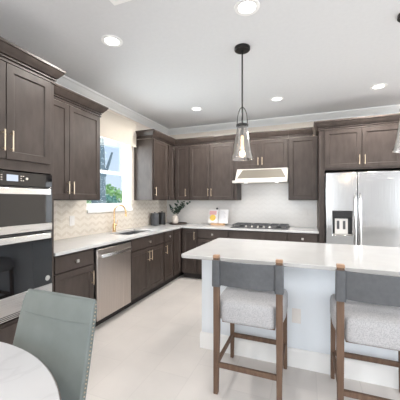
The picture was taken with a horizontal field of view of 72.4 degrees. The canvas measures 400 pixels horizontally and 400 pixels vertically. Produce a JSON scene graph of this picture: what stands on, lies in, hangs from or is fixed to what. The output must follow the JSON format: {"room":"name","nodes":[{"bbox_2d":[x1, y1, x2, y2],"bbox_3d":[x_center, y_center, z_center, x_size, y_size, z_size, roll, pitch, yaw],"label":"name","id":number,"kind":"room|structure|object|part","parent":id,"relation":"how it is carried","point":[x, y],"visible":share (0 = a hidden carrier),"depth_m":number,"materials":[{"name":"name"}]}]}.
{"room":"kitchen","nodes":[
{"label":"kitchen","id":0,"kind":"room"},
{"bbox_2d":[54,100,165,213],"bbox_3d":[-2.362,-0.027,1.513,0.150,2.800,9.150,0,0,21],"label":"wall","id":1,"kind":"structure","parent":0,"point":[139,126],"depth_m":4.51,"materials":[{"name":"beige paint"}]},
{"bbox_2d":[54,84,108,199],"bbox_3d":[-1.488,-0.562,2.969,0.417,1.130,0.962,0,0,21],"label":"upper cabinet","id":2,"kind":"object","parent":1,"relation":"attached to","point":[76,131],"visible":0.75,"depth_m":2.93,"materials":[{"name":"brown wood"}]},
{"bbox_3d":[-1.445,-0.500,2.668,0.020,0.983,0.402,0,0,21],"label":"door","id":3,"kind":"part","parent":2,"relation":"part of","materials":[{"name":"brown wood"}]},
{"bbox_3d":[-1.474,-1.065,3.003,0.417,0.125,0.890,0,0,21],"label":"crown moulding","id":4,"kind":"part","parent":2,"relation":"part of","materials":[{"name":"brown wood"}]},
{"bbox_3d":[-1.289,-0.500,3.070,0.020,0.983,0.449,0,0,21],"label":"door","id":5,"kind":"part","parent":2,"relation":"part of","materials":[{"name":"brown wood"}]},
{"bbox_2d":[86,144,132,212],"bbox_3d":[-1.351,-0.437,4.033,0.165,1.220,0.980,0,0,21],"label":"window","id":6,"kind":"structure","parent":1,"relation":"in","point":[126,150],"depth_m":4.43,"materials":[{"name":"white paint"}]},
{"bbox_3d":[-1.389,-0.172,4.048,0.025,0.530,0.890,0,0,21],"label":"sash","id":7,"kind":"part","parent":6,"relation":"part of","materials":[{"name":"white paint"}]},
{"bbox_3d":[-1.323,0.152,4.022,0.105,0.041,0.980,0,0,21],"label":"sill","id":8,"kind":"part","parent":6,"relation":"part of","materials":[{"name":"white paint"}]},
{"bbox_3d":[-1.413,-0.700,4.057,0.023,0.605,0.890,0,0,21],"label":"sash","id":9,"kind":"part","parent":6,"relation":"part of","materials":[{"name":"white paint"}]},
{"bbox_2d":[54,200,166,239],"bbox_3d":[-1.270,0.240,4.096,0.010,0.466,3.220,0,0,21],"label":"tile backsplash","id":10,"kind":"structure","parent":1,"relation":"attached to","point":[91,223],"depth_m":3.71,"materials":[{"name":"beige tile"}]},
{"bbox_2d":[69,216,74,225],"bbox_3d":[-1.558,0.253,3.330,0.008,0.120,0.075,0,0,21],"label":"wall outlet","id":11,"kind":"object","parent":10,"relation":"attached to","point":[71,218],"visible":1,"depth_m":3.32,"materials":[{"name":"white plastic"}]},
{"bbox_2d":[100,110,136,146],"bbox_3d":[-1.285,-1.060,3.959,0.079,0.395,1.154,0,0,21],"label":"window shade","id":12,"kind":"object","parent":1,"relation":"attached to","point":[113,127],"visible":0.55,"depth_m":4.03,"materials":[{"name":"beige fabric"}]},
{"bbox_2d":[134,129,175,199],"bbox_3d":[-0.772,-0.562,4.806,0.417,1.130,0.856,0,0,21],"label":"upper cabinet","id":13,"kind":"object","parent":1,"relation":"attached to","point":[153,159],"visible":0.97,"depth_m":4.52,"materials":[{"name":"brown wood"}]},
{"bbox_3d":[-0.772,-1.065,4.806,0.417,0.125,0.856,0,0,21],"label":"crown moulding","id":14,"kind":"part","parent":13,"relation":"part of","materials":[{"name":"brown wood"}]},
{"bbox_3d":[-0.670,-0.500,4.661,0.020,0.983,0.480,0,0,21],"label":"door","id":15,"kind":"part","parent":13,"relation":"part of","materials":[{"name":"brown wood"}]},
{"bbox_3d":[-0.531,-0.500,5.017,0.020,0.983,0.205,0,0,21],"label":"door","id":16,"kind":"part","parent":13,"relation":"part of","materials":[{"name":"brown wood"}]},
{"bbox_2d":[0,0,399,128],"bbox_3d":[1.408,-1.477,-0.035,8.300,0.100,9.300,0,0,21],"label":"ceiling","id":17,"kind":"structure","parent":0,"point":[174,57],"depth_m":2.64,"materials":[{"name":"paint"}]},
{"bbox_2d":[101,35,122,46],"bbox_3d":[-0.789,-1.423,2.451,0.190,0.008,0.190,0,0,21],"label":"recessed light","id":18,"kind":"object","parent":17,"relation":"in","point":[109,40],"visible":1,"depth_m":2.44,"materials":[{"name":"white paint"}]},
{"bbox_2d":[110,0,130,5],"bbox_3d":[-0.497,-1.423,1.796,0.380,0.008,0.280,0,0,21],"label":"ceiling vent","id":19,"kind":"object","parent":17,"relation":"in","point":[114,2],"visible":1,"depth_m":1.95,"materials":[{"name":"white paint"}]},
{"bbox_2d":[191,107,202,110],"bbox_3d":[-0.050,-1.423,4.267,0.190,0.008,0.190,0,0,21],"label":"recessed light","id":20,"kind":"object","parent":17,"relation":"in","point":[192,108],"visible":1,"depth_m":4.25,"materials":[{"name":"white paint"}]},
{"bbox_2d":[231,43,252,159],"bbox_3d":[0.395,-0.903,2.559,0.209,1.048,0.209,0,0,21],"label":"pendant light","id":21,"kind":"object","parent":17,"relation":"hanging from","point":[242,48],"visible":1,"depth_m":2.55,"materials":[{"name":"brown metal"}]},
{"bbox_3d":[0.395,-1.043,2.559,0.015,0.712,0.015,0,0,21],"label":"rod","id":22,"kind":"part","parent":21,"relation":"part of","materials":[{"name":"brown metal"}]},
{"bbox_3d":[0.395,-0.532,2.559,0.209,0.306,0.209,0,0,21],"label":"lamp shade","id":23,"kind":"part","parent":21,"relation":"part of","materials":[{"name":"clear glass"}]},
{"bbox_3d":[0.395,-0.542,2.559,0.028,0.140,0.028,0,0,21],"label":"bulb","id":24,"kind":"part","parent":21,"relation":"part of","materials":[{"name":"beige glass"}]},
{"bbox_2d":[234,0,259,15],"bbox_3d":[0.347,-1.423,2.020,0.190,0.008,0.190,0,0,21],"label":"recessed light","id":25,"kind":"object","parent":17,"relation":"in","point":[242,7],"visible":1,"depth_m":2.02,"materials":[{"name":"white paint"}]},
{"bbox_2d":[270,96,283,100],"bbox_3d":[1.083,-1.423,3.847,0.190,0.008,0.190,0,0,21],"label":"recessed light","id":26,"kind":"object","parent":17,"relation":"in","point":[276,98],"visible":1,"depth_m":3.83,"materials":[{"name":"white paint"}]},
{"bbox_2d":[370,83,387,89],"bbox_3d":[2.240,-1.423,3.429,0.190,0.008,0.190,0,0,21],"label":"recessed light","id":27,"kind":"object","parent":17,"relation":"in","point":[380,85],"visible":1,"depth_m":3.42,"materials":[{"name":"white paint"}]},
{"bbox_2d":[392,13,399,151],"bbox_3d":[1.597,-0.903,2.091,0.209,1.048,0.209,0,0,21],"label":"pendant light","id":28,"kind":"object","parent":17,"relation":"hanging from","point":[398,16],"visible":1,"depth_m":2.11,"materials":[{"name":"clear glass"}]},
{"bbox_3d":[1.597,-0.532,2.091,0.209,0.306,0.209,0,0,21],"label":"lamp shade","id":29,"kind":"part","parent":28,"relation":"part of","materials":[{"name":"clear glass"}]},
{"bbox_2d":[86,274,399,399],"bbox_3d":[1.408,1.423,-0.035,8.300,0.100,9.300,0,0,21],"label":"floor","id":30,"kind":"structure","parent":0,"point":[150,349],"depth_m":2.28,"materials":[{"name":"tile"}]},
{"bbox_2d":[0,342,60,399],"bbox_3d":[-1.127,0.993,0.412,1.646,0.760,1.646,0,0,21],"label":"dining table","id":31,"kind":"object","parent":30,"relation":"on","point":[23,376],"visible":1,"depth_m":0.94,"materials":[{"name":"white stone"}]},
{"bbox_2d":[0,37,65,344],"bbox_3d":[-1.664,0.123,2.117,0.707,2.500,0.882,0,0,21],"label":"tall cabinet","id":32,"kind":"object","parent":30,"relation":"on","point":[27,81],"visible":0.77,"depth_m":2.11,"materials":[{"name":"brown wood"}]},
{"bbox_3d":[-1.473,-0.645,1.798,0.020,0.693,0.367,0,0,21],"label":"door","id":33,"kind":"part","parent":32,"relation":"part of","materials":[{"name":"brown wood"}]},
{"bbox_3d":[-1.389,-0.427,1.936,0.038,0.150,0.011,0,0,21],"label":"handle","id":34,"kind":"part","parent":32,"relation":"part of","materials":[{"name":"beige metal"}]},
{"bbox_3d":[-1.405,1.081,1.972,0.020,0.325,0.740,0,0,21],"label":"drawer","id":35,"kind":"part","parent":32,"relation":"part of","materials":[{"name":"brown wood"}]},
{"bbox_2d":[0,170,51,323],"bbox_3d":[-1.651,0.338,2.068,0.642,1.094,0.756,0,0,21],"label":"double wall oven","id":36,"kind":"object","parent":32,"relation":"in","point":[25,198],"visible":0.91,"depth_m":2.08,"materials":[{"name":"black glass"}]},
{"bbox_3d":[-1.372,-0.066,1.959,0.042,0.046,0.666,0,0,21],"label":"handle","id":37,"kind":"part","parent":36,"relation":"part of","materials":[{"name":"silver metal"}]},
{"bbox_3d":[-1.372,0.292,1.959,0.042,0.046,0.666,0,0,21],"label":"handle","id":38,"kind":"part","parent":36,"relation":"part of","materials":[{"name":"silver metal"}]},
{"bbox_3d":[-1.401,0.221,1.970,0.020,0.057,0.756,0,0,21],"label":"door","id":39,"kind":"part","parent":36,"relation":"part of","materials":[{"name":"silver metal"}]},
{"bbox_3d":[-1.401,0.045,1.970,0.020,0.292,0.756,0,0,21],"label":"glass","id":40,"kind":"part","parent":36,"relation":"part of","materials":[{"name":"black glass"}]},
{"bbox_3d":[-1.401,0.789,1.970,0.020,0.170,0.756,0,0,21],"label":"door","id":41,"kind":"part","parent":36,"relation":"part of","materials":[{"name":"silver metal"}]},
{"bbox_3d":[-1.401,0.480,1.970,0.020,0.446,0.756,0,0,21],"label":"glass","id":42,"kind":"part","parent":36,"relation":"part of","materials":[{"name":"black glass"}]},
{"bbox_3d":[-1.401,-0.158,1.971,0.018,0.103,0.756,0,0,21],"label":"control panel","id":43,"kind":"part","parent":36,"relation":"part of","materials":[{"name":"black glass"}]},
{"bbox_3d":[-1.337,-0.645,2.146,0.020,0.693,0.367,0,0,21],"label":"door","id":44,"kind":"part","parent":32,"relation":"part of","materials":[{"name":"brown wood"}]},
{"bbox_3d":[-1.664,-1.065,2.117,0.707,0.125,0.882,0,0,21],"label":"crown moulding","id":45,"kind":"part","parent":32,"relation":"part of","materials":[{"name":"brown wood"}]},
{"bbox_2d":[13,289,96,399],"bbox_3d":[-0.728,0.898,0.983,0.470,0.950,0.567,0,0,21],"label":"dining chair","id":46,"kind":"object","parent":30,"relation":"on","point":[58,329],"visible":0.8,"depth_m":1.15,"materials":[{"name":"green leather"}]},
{"bbox_2d":[54,248,94,298],"bbox_3d":[-1.454,0.932,2.708,0.670,0.882,0.500,0,0,21],"label":"base cabinet","id":47,"kind":"object","parent":30,"relation":"on","point":[74,273],"visible":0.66,"depth_m":2.60,"materials":[{"name":"brown wood"}]},
{"bbox_3d":[-1.187,0.578,2.602,0.020,0.146,0.465,0,0,21],"label":"drawer","id":48,"kind":"part","parent":47,"relation":"part of","materials":[{"name":"brown wood"}]},
{"bbox_3d":[-1.187,0.961,2.602,0.020,0.600,0.465,0,0,21],"label":"door","id":49,"kind":"part","parent":47,"relation":"part of","materials":[{"name":"brown wood"}]},
{"bbox_3d":[-1.088,0.788,2.777,0.038,0.140,0.011,0,0,21],"label":"handle","id":50,"kind":"part","parent":47,"relation":"part of","materials":[{"name":"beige metal"}]},
{"bbox_2d":[94,240,130,326],"bbox_3d":[-1.223,0.935,3.216,0.676,0.875,0.594,0,0,21],"label":"dishwasher","id":51,"kind":"object","parent":30,"relation":"on","point":[112,262],"visible":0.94,"depth_m":3.07,"materials":[{"name":"silver metal"}]},
{"bbox_3d":[-0.936,0.591,3.104,0.059,0.035,0.514,0,0,21],"label":"handle","id":52,"kind":"part","parent":51,"relation":"part of","materials":[{"name":"silver metal"}]},
{"bbox_2d":[124,232,163,308],"bbox_3d":[-0.985,0.932,3.913,0.670,0.882,0.858,0,0,21],"label":"base cabinet","id":53,"kind":"object","parent":30,"relation":"on","point":[147,252],"visible":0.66,"depth_m":3.75,"materials":[{"name":"brown wood"}]},
{"bbox_3d":[-0.793,0.961,3.614,0.020,0.600,0.410,0,0,21],"label":"door","id":54,"kind":"part","parent":53,"relation":"part of","materials":[{"name":"brown wood"}]},
{"bbox_3d":[-0.717,0.578,3.809,0.020,0.146,0.828,0,0,21],"label":"drawer","id":55,"kind":"part","parent":53,"relation":"part of","materials":[{"name":"brown wood"}]},
{"bbox_3d":[-0.641,0.961,4.003,0.020,0.600,0.412,0,0,21],"label":"door","id":56,"kind":"part","parent":53,"relation":"part of","materials":[{"name":"brown wood"}]},
{"bbox_2d":[159,230,172,287],"bbox_3d":[-0.769,0.932,4.466,0.670,0.882,0.325,0,0,21],"label":"base cabinet","id":57,"kind":"object","parent":30,"relation":"on","point":[168,236],"visible":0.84,"depth_m":4.36,"materials":[{"name":"brown wood"}]},
{"bbox_3d":[-0.501,0.578,4.362,0.020,0.146,0.295,0,0,21],"label":"drawer","id":58,"kind":"part","parent":57,"relation":"part of","materials":[{"name":"brown wood"}]},
{"bbox_3d":[-0.501,0.961,4.362,0.020,0.600,0.295,0,0,21],"label":"door","id":59,"kind":"part","parent":57,"relation":"part of","materials":[{"name":"brown wood"}]},
{"bbox_2d":[169,228,183,281],"bbox_3d":[-0.559,0.932,5.058,0.632,0.882,0.926,0,0,21],"label":"base cabinet","id":60,"kind":"object","parent":30,"relation":"on","point":[177,233],"visible":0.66,"depth_m":4.66,"materials":[{"name":"brown wood"}]},
{"bbox_3d":[-0.387,0.883,4.655,0.020,0.756,0.270,0,0,21],"label":"door","id":61,"kind":"part","parent":60,"relation":"part of","materials":[{"name":"brown wood"}]},
{"bbox_2d":[54,222,318,256],"bbox_3d":[0.056,0.474,3.580,2.834,0.030,3.222,0,0,21],"label":"countertop","id":62,"kind":"structure","parent":60,"relation":"on","point":[75,244],"depth_m":3.64,"materials":[{"name":"white stone"}]},
{"bbox_2d":[112,204,126,231],"bbox_3d":[-1.146,0.261,3.937,0.244,0.396,0.095,0,0,21],"label":"kitchen faucet","id":63,"kind":"object","parent":62,"relation":"on","point":[114,223],"visible":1,"depth_m":3.93,"materials":[{"name":"gold metal"}]},
{"bbox_3d":[-1.147,0.201,3.916,0.223,0.276,0.023,0,0,21],"label":"spout","id":64,"kind":"part","parent":63,"relation":"part of","materials":[{"name":"gold metal"}]},
{"bbox_2d":[119,231,140,234],"bbox_3d":[-0.990,0.591,3.935,0.390,0.204,0.660,0,0,21],"label":"sink","id":65,"kind":"object","parent":62,"relation":"in","point":[132,232],"visible":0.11,"depth_m":4.21,"materials":[{"name":"metal"}]},
{"bbox_2d":[151,212,158,225],"bbox_3d":[-0.819,0.339,4.953,0.151,0.241,0.151,0,0,21],"label":"canister","id":66,"kind":"object","parent":62,"relation":"on","point":[154,216],"visible":0.99,"depth_m":4.89,"materials":[{"name":"metal"}]},
{"bbox_2d":[158,211,164,224],"bbox_3d":[-0.722,0.336,5.173,0.139,0.246,0.139,0,0,21],"label":"canister","id":67,"kind":"object","parent":62,"relation":"on","point":[161,214],"visible":0.89,"depth_m":5.12,"materials":[{"name":"black metal"}]},
{"bbox_2d":[169,222,186,224],"bbox_3d":[-0.420,0.448,5.232,0.356,0.022,0.356,0,0,21],"label":"serving tray","id":68,"kind":"object","parent":62,"relation":"on","point":[178,223],"visible":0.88,"depth_m":5.14,"materials":[{"name":"brown wood"}]},
{"bbox_2d":[169,200,190,223],"bbox_3d":[-0.373,0.225,5.162,0.402,0.447,0.216,0,0,21],"label":"vase","id":69,"kind":"object","parent":68,"relation":"on","point":[174,219],"visible":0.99,"depth_m":5.19,"materials":[{"name":"white ceramic"}]},
{"bbox_2d":[210,208,225,225],"bbox_3d":[0.340,0.300,5.021,0.260,0.318,0.160,0,0,21],"label":"cookbook stand","id":70,"kind":"object","parent":62,"relation":"on","point":[222,224],"visible":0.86,"depth_m":4.97,"materials":[{"name":"brown wood"}]},
{"bbox_2d":[208,209,228,223],"bbox_3d":[0.334,0.299,5.019,0.378,0.250,0.084,0,0,21],"label":"cookbook","id":71,"kind":"object","parent":70,"relation":"on","point":[213,217],"visible":0.99,"depth_m":5.01,"materials":[{"name":"white paper"}]},
{"bbox_2d":[210,215,215,220],"bbox_3d":[0.234,0.326,5.036,0.114,0.117,0.002,0,-14,21],"label":"food picture","id":72,"kind":"object","parent":71,"relation":"attached to","point":[212,217],"depth_m":5.03},
{"bbox_2d":[230,222,289,229],"bbox_3d":[1.017,0.432,4.597,0.910,0.053,0.500,0,0,21],"label":"gas cooktop","id":73,"kind":"object","parent":62,"relation":"in","point":[238,224],"visible":1,"depth_m":4.50,"materials":[{"name":"grey metal"}]},
{"bbox_2d":[182,228,198,278],"bbox_3d":[-0.079,0.932,5.010,0.287,0.882,0.670,0,0,21],"label":"base cabinet","id":74,"kind":"object","parent":30,"relation":"on","point":[189,235],"visible":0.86,"depth_m":4.75,"materials":[{"name":"brown wood"}]},
{"bbox_3d":[-0.183,0.883,4.743,0.257,0.756,0.020,0,0,21],"label":"door","id":75,"kind":"part","parent":74,"relation":"part of","materials":[{"name":"brown wood"}]},
{"bbox_2d":[197,229,228,278],"bbox_3d":[0.317,0.932,4.856,0.559,0.882,0.670,0,0,21],"label":"base cabinet","id":76,"kind":"object","parent":30,"relation":"on","point":[204,236],"visible":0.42,"depth_m":4.62,"materials":[{"name":"brown wood"}]},
{"bbox_3d":[0.088,0.961,4.637,0.262,0.600,0.020,0,0,21],"label":"door","id":77,"kind":"part","parent":76,"relation":"part of","materials":[{"name":"brown wood"}]},
{"bbox_3d":[0.213,0.578,4.588,0.530,0.146,0.020,0,0,21],"label":"drawer","id":78,"kind":"part","parent":76,"relation":"part of","materials":[{"name":"brown wood"}]},
{"bbox_2d":[212,254,287,399],"bbox_3d":[0.400,0.882,2.080,0.490,0.982,0.520,0,0,21],"label":"bar stool","id":79,"kind":"object","parent":30,"relation":"on","point":[255,295],"visible":1,"depth_m":1.88,"materials":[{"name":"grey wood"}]},
{"bbox_3d":[0.120,0.886,1.956,0.043,0.974,0.057,0,0,21],"label":"leg","id":80,"kind":"part","parent":79,"relation":"part of","materials":[{"name":"brown wood"}]},
{"bbox_3d":[0.283,1.103,2.379,0.038,0.540,0.047,0,0,21],"label":"leg","id":81,"kind":"part","parent":79,"relation":"part of","materials":[{"name":"brown wood"}]},
{"bbox_3d":[0.405,0.786,2.094,0.490,0.158,0.480,0,0,21],"label":"seat","id":82,"kind":"part","parent":79,"relation":"part of","materials":[{"name":"grey fabric"}]},
{"bbox_3d":[0.523,0.886,1.799,0.043,0.974,0.057,0,0,21],"label":"leg","id":83,"kind":"part","parent":79,"relation":"part of","materials":[{"name":"brown wood"}]},
{"bbox_3d":[0.688,1.103,2.221,0.038,0.540,0.047,0,0,21],"label":"leg","id":84,"kind":"part","parent":79,"relation":"part of","materials":[{"name":"brown wood"}]},
{"bbox_2d":[229,230,286,240],"bbox_3d":[1.002,0.932,4.589,0.908,0.882,0.670,0,0,21],"label":"base cabinet","id":85,"kind":"object","parent":30,"relation":"on","point":[234,234],"visible":0.12,"depth_m":4.30,"materials":[{"name":"brown wood"}]},
{"bbox_2d":[200,260,398,388],"bbox_3d":[1.204,0.931,2.471,2.300,0.884,0.738,0,0,21],"label":"kitchen island","id":86,"kind":"object","parent":30,"relation":"on","point":[310,291],"visible":0.3,"depth_m":2.22,"materials":[{"name":"white paint"}]},
{"bbox_2d":[181,238,399,275],"bbox_3d":[1.180,0.474,2.369,2.470,0.030,1.085,0,0,21],"label":"island countertop","id":87,"kind":"structure","parent":86,"relation":"on","point":[381,260],"depth_m":2.30,"materials":[{"name":"white stone"}]},
{"bbox_2d":[292,308,300,323],"bbox_3d":[0.793,0.953,2.249,0.070,0.120,0.008,0,0,21],"label":"wall outlet","id":88,"kind":"object","parent":86,"relation":"attached to","point":[296,313],"visible":1,"depth_m":2.25,"materials":[{"name":"white plastic"}]},
{"bbox_2d":[294,312,298,319],"bbox_3d":[0.792,0.953,2.246,0.034,0.066,0.002,0,0,21],"label":"socket","id":89,"kind":"object","parent":88,"relation":"attached to","point":[296,314],"depth_m":2.24,"materials":[{"name":"white plastic"}]},
{"bbox_3d":[1.204,1.298,2.471,2.300,0.150,0.738,0,0,21],"label":"moulding","id":90,"kind":"part","parent":86,"relation":"part of","materials":[{"name":"white paint"}]},
{"bbox_2d":[287,232,318,242],"bbox_3d":[1.634,0.932,4.343,0.444,0.882,0.670,0,0,21],"label":"base cabinet","id":91,"kind":"object","parent":30,"relation":"on","point":[291,237],"visible":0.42,"depth_m":4.06,"materials":[{"name":"brown wood"}]},
{"bbox_2d":[313,113,399,242],"bbox_3d":[2.336,0.123,4.042,1.220,2.500,0.722,0,0,21],"label":"tall cabinet","id":92,"kind":"object","parent":30,"relation":"on","point":[358,144],"visible":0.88,"depth_m":3.80,"materials":[{"name":"brown wood"}]},
{"bbox_3d":[1.881,0.473,4.256,0.073,1.800,0.652,0,0,21],"label":"panel","id":93,"kind":"part","parent":92,"relation":"part of","materials":[{"name":"brown wood"}]},
{"bbox_3d":[2.010,-0.722,3.846,0.460,0.540,0.020,0,0,21],"label":"door","id":94,"kind":"part","parent":92,"relation":"part of","materials":[{"name":"brown wood"}]},
{"bbox_3d":[2.336,-1.065,4.042,1.220,0.125,0.722,0,0,21],"label":"crown moulding","id":95,"kind":"part","parent":92,"relation":"part of","materials":[{"name":"brown wood"}]},
{"bbox_3d":[2.445,-0.722,3.676,0.461,0.540,0.020,0,0,21],"label":"door","id":96,"kind":"part","parent":92,"relation":"part of","materials":[{"name":"brown wood"}]},
{"bbox_2d":[325,171,399,246],"bbox_3d":[2.318,0.493,3.993,0.910,1.752,0.773,0,0,21],"label":"refrigerator","id":97,"kind":"object","parent":30,"relation":"on","point":[362,208],"visible":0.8,"depth_m":3.69,"materials":[{"name":"grey metal"}]},
{"bbox_3d":[1.973,0.465,3.825,0.388,1.696,0.075,0,0,21],"label":"freezer door","id":98,"kind":"part","parent":97,"relation":"part of","materials":[{"name":"silver metal"}]},
{"bbox_3d":[1.983,0.367,3.836,0.163,0.212,0.022,0,0,21],"label":"bay panel","id":99,"kind":"part","parent":97,"relation":"part of","materials":[{"name":"white plastic"}]},
{"bbox_3d":[1.982,0.199,3.814,0.238,0.085,0.050,0,0,21],"label":"control panel","id":100,"kind":"part","parent":97,"relation":"part of","materials":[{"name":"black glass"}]},
{"bbox_3d":[2.107,0.373,3.701,0.026,0.941,0.076,0,0,21],"label":"handle","id":101,"kind":"part","parent":97,"relation":"part of","materials":[{"name":"silver metal"}]},
{"bbox_3d":[2.160,0.373,3.680,0.026,0.941,0.076,0,0,21],"label":"handle","id":102,"kind":"part","parent":97,"relation":"part of","materials":[{"name":"silver metal"}]},
{"bbox_3d":[2.400,0.465,3.659,0.514,1.696,0.075,0,0,21],"label":"door","id":103,"kind":"part","parent":97,"relation":"part of","materials":[{"name":"silver metal"}]},
{"bbox_2d":[330,263,399,399],"bbox_3d":[1.140,0.882,1.797,0.490,0.982,0.520,0,0,21],"label":"bar stool","id":104,"kind":"object","parent":30,"relation":"on","point":[364,307],"visible":1,"depth_m":1.64,"materials":[{"name":"wood"}]},
{"bbox_3d":[1.023,1.103,2.096,0.038,0.540,0.047,0,0,21],"label":"leg","id":105,"kind":"part","parent":104,"relation":"part of","materials":[{"name":"brown wood"}]},
{"bbox_3d":[0.859,0.886,1.674,0.043,0.974,0.057,0,0,21],"label":"leg","id":106,"kind":"part","parent":104,"relation":"part of","materials":[{"name":"brown wood"}]},
{"bbox_3d":[1.145,0.786,1.811,0.490,0.158,0.480,0,0,21],"label":"seat","id":107,"kind":"part","parent":104,"relation":"part of","materials":[{"name":"grey fabric"}]},
{"bbox_3d":[1.143,0.869,1.806,0.370,0.018,0.400,0,0,21],"label":"seat frame","id":108,"kind":"part","parent":104,"relation":"part of","materials":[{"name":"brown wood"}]},
{"bbox_3d":[1.428,1.103,1.939,0.038,0.540,0.047,0,0,21],"label":"leg","id":109,"kind":"part","parent":104,"relation":"part of","materials":[{"name":"brown wood"}]},
{"bbox_2d":[168,113,397,199],"bbox_3d":[3.068,-0.027,4.228,8.000,2.800,0.150,0,0,21],"label":"wall","id":110,"kind":"structure","parent":0,"point":[303,124],"depth_m":5.00,"materials":[{"name":"beige paint"}]},
{"bbox_2d":[174,138,189,199],"bbox_3d":[-0.287,-0.562,5.227,0.315,1.130,0.417,0,0,21],"label":"upper cabinet","id":111,"kind":"object","parent":110,"relation":"attached to","point":[181,154],"visible":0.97,"depth_m":5.08,"materials":[{"name":"brown wood"}]},
{"bbox_3d":[-0.350,-1.065,5.065,0.315,0.125,0.070,0,0,21],"label":"crown moulding","id":112,"kind":"part","parent":111,"relation":"part of","materials":[{"name":"brown wood"}]},
{"bbox_2d":[188,134,240,199],"bbox_3d":[0.274,-0.562,5.009,0.887,1.130,0.417,0,0,21],"label":"upper cabinet","id":113,"kind":"object","parent":110,"relation":"attached to","point":[213,171],"visible":0.97,"depth_m":4.86,"materials":[{"name":"brown wood"}]},
{"bbox_3d":[-0.004,-0.500,4.957,0.386,0.983,0.020,0,0,21],"label":"door","id":114,"kind":"part","parent":113,"relation":"part of","materials":[{"name":"brown wood"}]},
{"bbox_3d":[0.210,-1.065,4.847,0.887,0.125,0.070,0,0,21],"label":"crown moulding","id":115,"kind":"part","parent":113,"relation":"part of","materials":[{"name":"brown wood"}]},
{"bbox_3d":[0.381,-0.500,4.807,0.428,0.983,0.020,0,0,21],"label":"door","id":116,"kind":"part","parent":113,"relation":"part of","materials":[{"name":"brown wood"}]},
{"bbox_2d":[56,75,399,134],"bbox_3d":[1.408,-1.375,-0.035,8.000,0.105,9.000,0,0,21],"label":"trim","id":117,"kind":"structure","parent":110,"relation":"attached to","point":[64,81],"depth_m":4.46,"materials":[{"name":"white paint"}]},
{"bbox_2d":[167,183,316,226],"bbox_3d":[0.640,-0.027,5.087,2.828,1.000,0.010,0,0,21],"label":"tile backsplash","id":118,"kind":"structure","parent":110,"relation":"attached to","point":[260,202],"depth_m":4.92,"materials":[{"name":"white tile"}]},
{"bbox_2d":[232,167,287,183],"bbox_3d":[1.041,-0.404,4.654,0.883,0.242,0.503,0,0,21],"label":"range hood","id":119,"kind":"object","parent":110,"relation":"attached to","point":[264,175],"visible":0.93,"depth_m":4.47,"materials":[{"name":"white metal"}]},
{"bbox_3d":[1.004,-0.433,4.495,0.786,0.149,0.111,0,0,21],"label":"panel","id":120,"kind":"part","parent":119,"relation":"part of","materials":[{"name":"grey"}]},
{"bbox_2d":[237,129,287,169],"bbox_3d":[1.082,-0.827,4.694,0.844,0.600,0.417,0,0,21],"label":"upper cabinet","id":121,"kind":"object","parent":110,"relation":"attached to","point":[272,153],"visible":0.9,"depth_m":4.53,"materials":[{"name":"brown wood"}]},
{"bbox_3d":[0.828,-0.765,4.633,0.380,0.453,0.020,0,0,21],"label":"door","id":122,"kind":"part","parent":121,"relation":"part of","materials":[{"name":"brown wood"}]},
{"bbox_3d":[1.019,-1.065,4.532,0.844,0.125,0.070,0,0,21],"label":"crown moulding","id":123,"kind":"part","parent":121,"relation":"part of","materials":[{"name":"brown wood"}]},
{"bbox_3d":[1.208,-0.765,4.485,0.424,0.453,0.020,0,0,21],"label":"door","id":124,"kind":"part","parent":121,"relation":"part of","materials":[{"name":"brown wood"}]},
{"bbox_2d":[288,127,317,199],"bbox_3d":[1.681,-0.562,4.460,0.438,1.130,0.417,0,0,21],"label":"upper cabinet","id":125,"kind":"object","parent":110,"relation":"attached to","point":[302,149],"visible":1,"depth_m":4.32,"materials":[{"name":"brown wood"}]},
{"bbox_3d":[1.585,-1.065,4.312,0.366,0.125,0.070,0,0,21],"label":"crown moulding","id":126,"kind":"part","parent":125,"relation":"part of","materials":[{"name":"brown wood"}]},
{"label":"outside","id":127,"kind":"structure","parent":0,"visible":0},
{"bbox_3d":[-19.072,1.823,20.817,44.700,0.100,65.000,0,0,21],"label":"ground","id":128,"kind":"structure","parent":127,"visible":0},
{"bbox_2d":[91,137,112,202],"bbox_3d":[-2.915,-1.199,8.155,0.521,6.062,0.888,0,0,21],"label":"tree","id":129,"kind":"object","parent":128,"relation":"on","point":[102,151],"visible":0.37,"depth_m":7.89,"materials":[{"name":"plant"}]},
{"bbox_2d":[87,184,122,203],"bbox_3d":[-4.473,0.508,12.966,2.347,2.594,2.400,0,0,21],"label":"shrub","id":130,"kind":"object","parent":128,"relation":"on","point":[109,191],"visible":0.1,"depth_m":12.83,"materials":[{"name":"green plant"}]},
{"bbox_2d":[106,194,120,202],"bbox_3d":[-3.258,0.785,9.675,1.327,2.047,1.329,0,0,21],"label":"shrub","id":131,"kind":"object","parent":128,"relation":"on","point":[109,199],"visible":0.05,"depth_m":9.60,"materials":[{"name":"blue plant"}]}
]}

